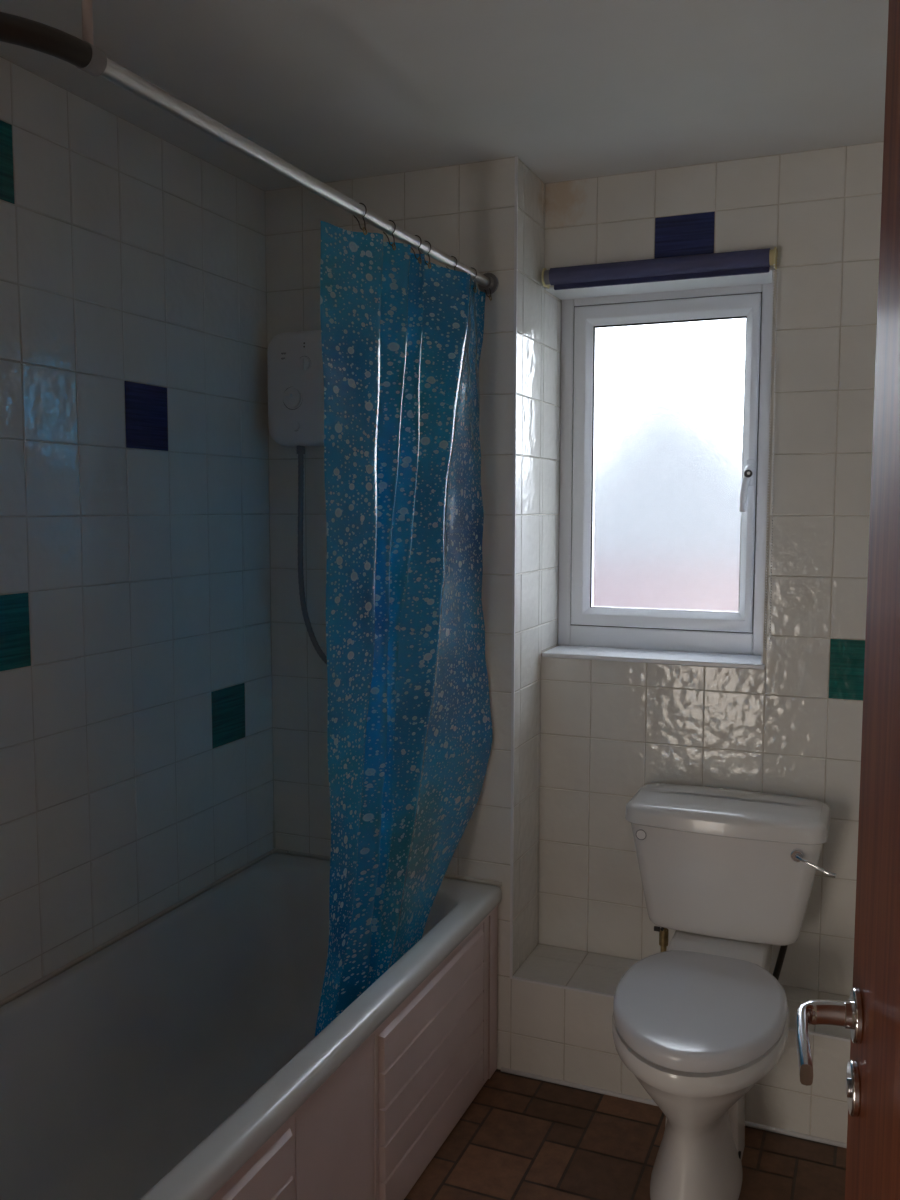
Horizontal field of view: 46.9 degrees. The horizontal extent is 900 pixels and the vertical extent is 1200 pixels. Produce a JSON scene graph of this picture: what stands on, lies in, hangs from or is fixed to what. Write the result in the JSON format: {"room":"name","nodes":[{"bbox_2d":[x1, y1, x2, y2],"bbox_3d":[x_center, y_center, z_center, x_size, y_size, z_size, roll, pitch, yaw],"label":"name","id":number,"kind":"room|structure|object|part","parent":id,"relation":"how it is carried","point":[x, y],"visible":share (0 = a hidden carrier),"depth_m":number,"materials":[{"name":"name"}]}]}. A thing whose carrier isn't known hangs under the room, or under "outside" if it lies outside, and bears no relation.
{"room":"bathroom","nodes":[
{"label":"bathroom","id":0,"kind":"room"},
{"bbox_2d":[0,56,273,1006],"bbox_3d":[-0.986,0.145,1.948,0.122,2.356,2.440,2,6,23],"label":"wall","id":1,"kind":"structure","parent":0,"point":[136,731],"depth_m":2.35,"materials":[{"name":"tile"}]},
{"bbox_2d":[0,848,501,1006],"bbox_3d":[-0.512,0.802,2.086,0.703,0.012,1.693,2,6,23],"label":"trim","id":2,"kind":"structure","parent":1,"relation":"attached to","point":[45,978],"depth_m":2.54,"materials":[{"name":"white plastic"}]},
{"bbox_2d":[273,820,275,847],"bbox_3d":[-0.506,0.673,2.987,0.007,0.080,0.007,0,5,0],"label":"trim","id":3,"kind":"structure","parent":1,"relation":"attached to","point":[274,831],"depth_m":2.98,"materials":[{"name":"white tile"}]},
{"bbox_2d":[265,157,560,1069],"bbox_3d":[-0.075,0.050,3.025,0.728,2.356,0.502,2,6,23],"label":"wall","id":4,"kind":"structure","parent":0,"point":[464,211],"depth_m":2.76,"materials":[{"name":"tile"}]},
{"bbox_2d":[267,330,326,663],"bbox_3d":[-0.320,-0.258,2.751,0.386,0.910,0.139,2,6,23],"label":"shower","id":5,"kind":"object","parent":4,"relation":"attached to","point":[294,359],"visible":0.7,"depth_m":2.75,"materials":[{"name":"white plastic"}]},
{"bbox_3d":[-0.385,-0.565,2.782,0.222,0.304,0.082,2,6,23],"label":"casing","id":6,"kind":"part","parent":5,"relation":"part of","materials":[{"name":"white plastic"}]},
{"bbox_2d":[510,156,517,977],"bbox_3d":[0.162,-0.047,2.645,0.007,2.095,0.007,2,6,23],"label":"trim","id":7,"kind":"structure","parent":4,"relation":"attached to","point":[516,157],"depth_m":2.64,"materials":[{"name":"white plastic"}]},
{"bbox_2d":[511,976,850,1041],"bbox_3d":[0.629,1.014,2.544,1.015,0.006,0.008,2,6,23],"label":"trim","id":8,"kind":"structure","parent":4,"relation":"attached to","point":[513,977],"depth_m":2.65,"materials":[{"name":"white plastic"}]},
{"bbox_2d":[0,0,888,190],"bbox_3d":[-0.054,-1.051,1.657,1.980,0.080,2.820,2,6,23],"label":"ceiling","id":9,"kind":"structure","parent":0,"point":[337,90],"depth_m":2.09,"materials":[{"name":"paint"}]},
{"bbox_2d":[0,0,498,294],"bbox_3d":[-0.505,-0.873,1.966,0.678,0.328,1.626,2,6,23],"label":"rail","id":10,"kind":"object","parent":9,"relation":"attached to","point":[16,30],"visible":0.99,"depth_m":1.44,"materials":[{"name":"metal"}]},
{"bbox_2d":[353,203,366,234],"bbox_3d":[-0.171,-0.721,1.966,0.030,0.060,0.015,2,6,23],"label":"curtain hook","id":11,"kind":"object","parent":10,"relation":"hanging from","point":[364,227],"visible":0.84,"depth_m":1.96,"materials":[{"name":"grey metal"}]},
{"bbox_2d":[383,220,395,249],"bbox_3d":[-0.122,-0.732,2.082,0.030,0.060,0.015,2,6,23],"label":"curtain hook","id":12,"kind":"object","parent":10,"relation":"hanging from","point":[389,220],"visible":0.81,"depth_m":2.08,"materials":[{"name":"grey metal"}]},
{"bbox_2d":[314,221,492,1037],"bbox_3d":[-0.121,0.145,2.322,0.180,1.792,0.829,2,6,23],"label":"shower curtain","id":13,"kind":"object","parent":10,"relation":"hanging from","point":[410,734],"visible":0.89,"depth_m":2.20,"materials":[{"name":"blue plastic"}]},
{"bbox_2d":[411,235,421,263],"bbox_3d":[-0.074,-0.742,2.198,0.030,0.060,0.015,2,6,23],"label":"curtain hook","id":14,"kind":"object","parent":10,"relation":"hanging from","point":[420,260],"visible":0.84,"depth_m":2.19,"materials":[{"name":"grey metal"}]},
{"bbox_2d":[420,241,430,268],"bbox_3d":[-0.054,-0.746,2.244,0.030,0.060,0.015,2,6,23],"label":"curtain hook","id":15,"kind":"object","parent":10,"relation":"hanging from","point":[429,263],"visible":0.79,"depth_m":2.24,"materials":[{"name":"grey metal"}]},
{"bbox_2d":[471,267,476,292],"bbox_3d":[0.051,-0.768,2.494,0.030,0.060,0.015,2,6,23],"label":"curtain hook","id":16,"kind":"object","parent":10,"relation":"hanging from","point":[474,288],"visible":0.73,"depth_m":2.49,"materials":[{"name":"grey metal"}]},
{"bbox_2d":[404,1069,846,1199],"bbox_3d":[-0.057,1.385,1.875,1.980,0.100,2.820,2,6,23],"label":"floor","id":17,"kind":"structure","parent":0,"point":[520,1137],"depth_m":2.41,"materials":[{"name":"tile"}]},
{"bbox_2d":[0,853,501,1199],"bbox_3d":[-0.511,1.057,2.099,0.697,0.506,1.696,2,6,23],"label":"bathtub","id":18,"kind":"object","parent":17,"relation":"on","point":[182,1058],"visible":0.97,"depth_m":2.27,"materials":[{"name":"plastic"}]},
{"bbox_3d":[-0.212,1.092,1.977,0.034,0.458,1.696,2,6,23],"label":"bath panel","id":19,"kind":"part","parent":18,"relation":"part of","materials":[{"name":"plastic"}]},
{"bbox_2d":[612,783,835,1199],"bbox_3d":[0.600,0.902,2.368,0.501,0.776,0.777,2,6,23],"label":"toilet","id":20,"kind":"object","parent":17,"relation":"on","point":[698,1022],"visible":1,"depth_m":2.40,"materials":[{"name":"ceramic"}]},
{"bbox_2d":[654,926,663,931],"bbox_3d":[0.542,0.838,2.671,0.024,0.010,0.055,2,6,23],"label":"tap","id":21,"kind":"object","parent":20,"relation":"on","point":[656,928],"depth_m":2.65,"materials":[{"name":"black plastic"}]},
{"bbox_3d":[0.539,0.875,2.253,0.362,0.042,0.512,2,6,23],"label":"lid","id":22,"kind":"part","parent":20,"relation":"part of","materials":[{"name":"plastic"}]},
{"bbox_3d":[0.689,0.523,2.580,0.476,0.058,0.257,2,6,23],"label":"cistern lid","id":23,"kind":"part","parent":20,"relation":"part of","materials":[{"name":"ceramic"}]},
{"bbox_3d":[0.813,0.597,2.430,0.029,0.029,0.022,2,6,23],"label":"flush lever","id":24,"kind":"part","parent":20,"relation":"part of","materials":[{"name":"silver metal"}]},
{"bbox_3d":[0.841,0.614,2.391,0.094,0.038,0.018,4,6,36],"label":"lever arm","id":25,"kind":"part","parent":20,"relation":"part of","materials":[{"name":"silver metal"}]},
{"bbox_2d":[510,944,850,1142],"bbox_3d":[0.673,1.133,2.660,1.015,0.264,0.233,2,6,23],"label":"wall ledge","id":26,"kind":"object","parent":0,"point":[557,1033],"visible":0.43,"depth_m":2.66,"materials":[{"name":"tile"}]},
{"bbox_2d":[501,1067,846,1147],"bbox_3d":[0.617,1.270,2.570,1.040,0.012,0.012,2,6,23],"label":"trim","id":27,"kind":"structure","parent":26,"relation":"attached to","point":[507,1070],"depth_m":2.63,"materials":[{"name":"white plastic"}]},
{"bbox_2d":[538,141,883,996],"bbox_3d":[0.771,0.071,2.797,1.015,2.356,0.272,2,6,23],"label":"wall","id":28,"kind":"structure","parent":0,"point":[609,730],"depth_m":2.62,"materials":[{"name":"tile"}]},
{"bbox_2d":[542,268,773,669],"bbox_3d":[0.570,-0.340,2.817,0.598,0.999,0.244,2,6,23],"label":"window","id":29,"kind":"structure","parent":28,"relation":"attached to","point":[665,396],"depth_m":2.87,"materials":[{"name":"white plastic"}]},
{"bbox_3d":[0.559,0.154,2.828,0.591,0.013,0.176,2,6,23],"label":"sill","id":30,"kind":"part","parent":29,"relation":"part of","materials":[{"name":"white plastic"}]},
{"bbox_3d":[0.592,-0.370,2.884,0.505,0.898,0.058,2,6,23],"label":"sash","id":31,"kind":"part","parent":29,"relation":"part of","materials":[{"name":"white plastic"}]},
{"bbox_3d":[0.600,-0.367,2.882,0.425,0.802,0.004,2,6,23],"label":"glass pane","id":32,"kind":"part","parent":29,"relation":"part of","materials":[{"name":"white glass"}]},
{"bbox_3d":[0.786,-0.296,2.749,0.034,0.127,0.033,2,6,23],"label":"handle lever","id":33,"kind":"part","parent":29,"relation":"part of","materials":[{"name":"white plastic"}]},
{"bbox_3d":[0.799,-0.340,2.763,0.022,0.070,0.010,2,6,23],"label":"handle","id":34,"kind":"part","parent":29,"relation":"part of","materials":[{"name":"white plastic"}]},
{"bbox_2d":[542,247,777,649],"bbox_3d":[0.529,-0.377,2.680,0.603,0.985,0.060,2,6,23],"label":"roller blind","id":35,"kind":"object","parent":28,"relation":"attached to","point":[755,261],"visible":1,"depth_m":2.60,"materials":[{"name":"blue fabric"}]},
{"bbox_3d":[0.796,-0.355,2.563,0.019,0.963,0.029,2,6,23],"label":"bead chain","id":36,"kind":"part","parent":35,"relation":"part of","materials":[{"name":"white plastic"}]},
{"bbox_3d":[-0.636,0.271,0.539,1.860,2.356,0.100,2,6,23],"label":"wall","id":37,"kind":"structure","parent":0,"visible":0},
{"bbox_2d":[795,0,899,1199],"bbox_3d":[0.291,0.441,0.659,0.102,1.982,0.779,1,5,14],"label":"door","id":38,"kind":"structure","parent":37,"relation":"in","point":[871,1013],"depth_m":0.89,"materials":[{"name":"brown wood"}]},
{"bbox_3d":[0.339,0.393,0.931,0.056,0.028,0.121,1,5,14],"label":"lever","id":39,"kind":"part","parent":38,"relation":"part of","materials":[{"name":"silver metal"}]},
{"bbox_3d":[0.375,0.459,0.977,0.003,0.018,0.018,1,5,14],"label":"turn knob","id":40,"kind":"part","parent":38,"relation":"part of","materials":[{"name":"silver metal"}]},
{"bbox_3d":[0.380,0.388,0.970,0.008,0.049,0.049,1,5,14],"label":"handle","id":41,"kind":"part","parent":38,"relation":"part of","materials":[{"name":"silver metal"}]}
]}

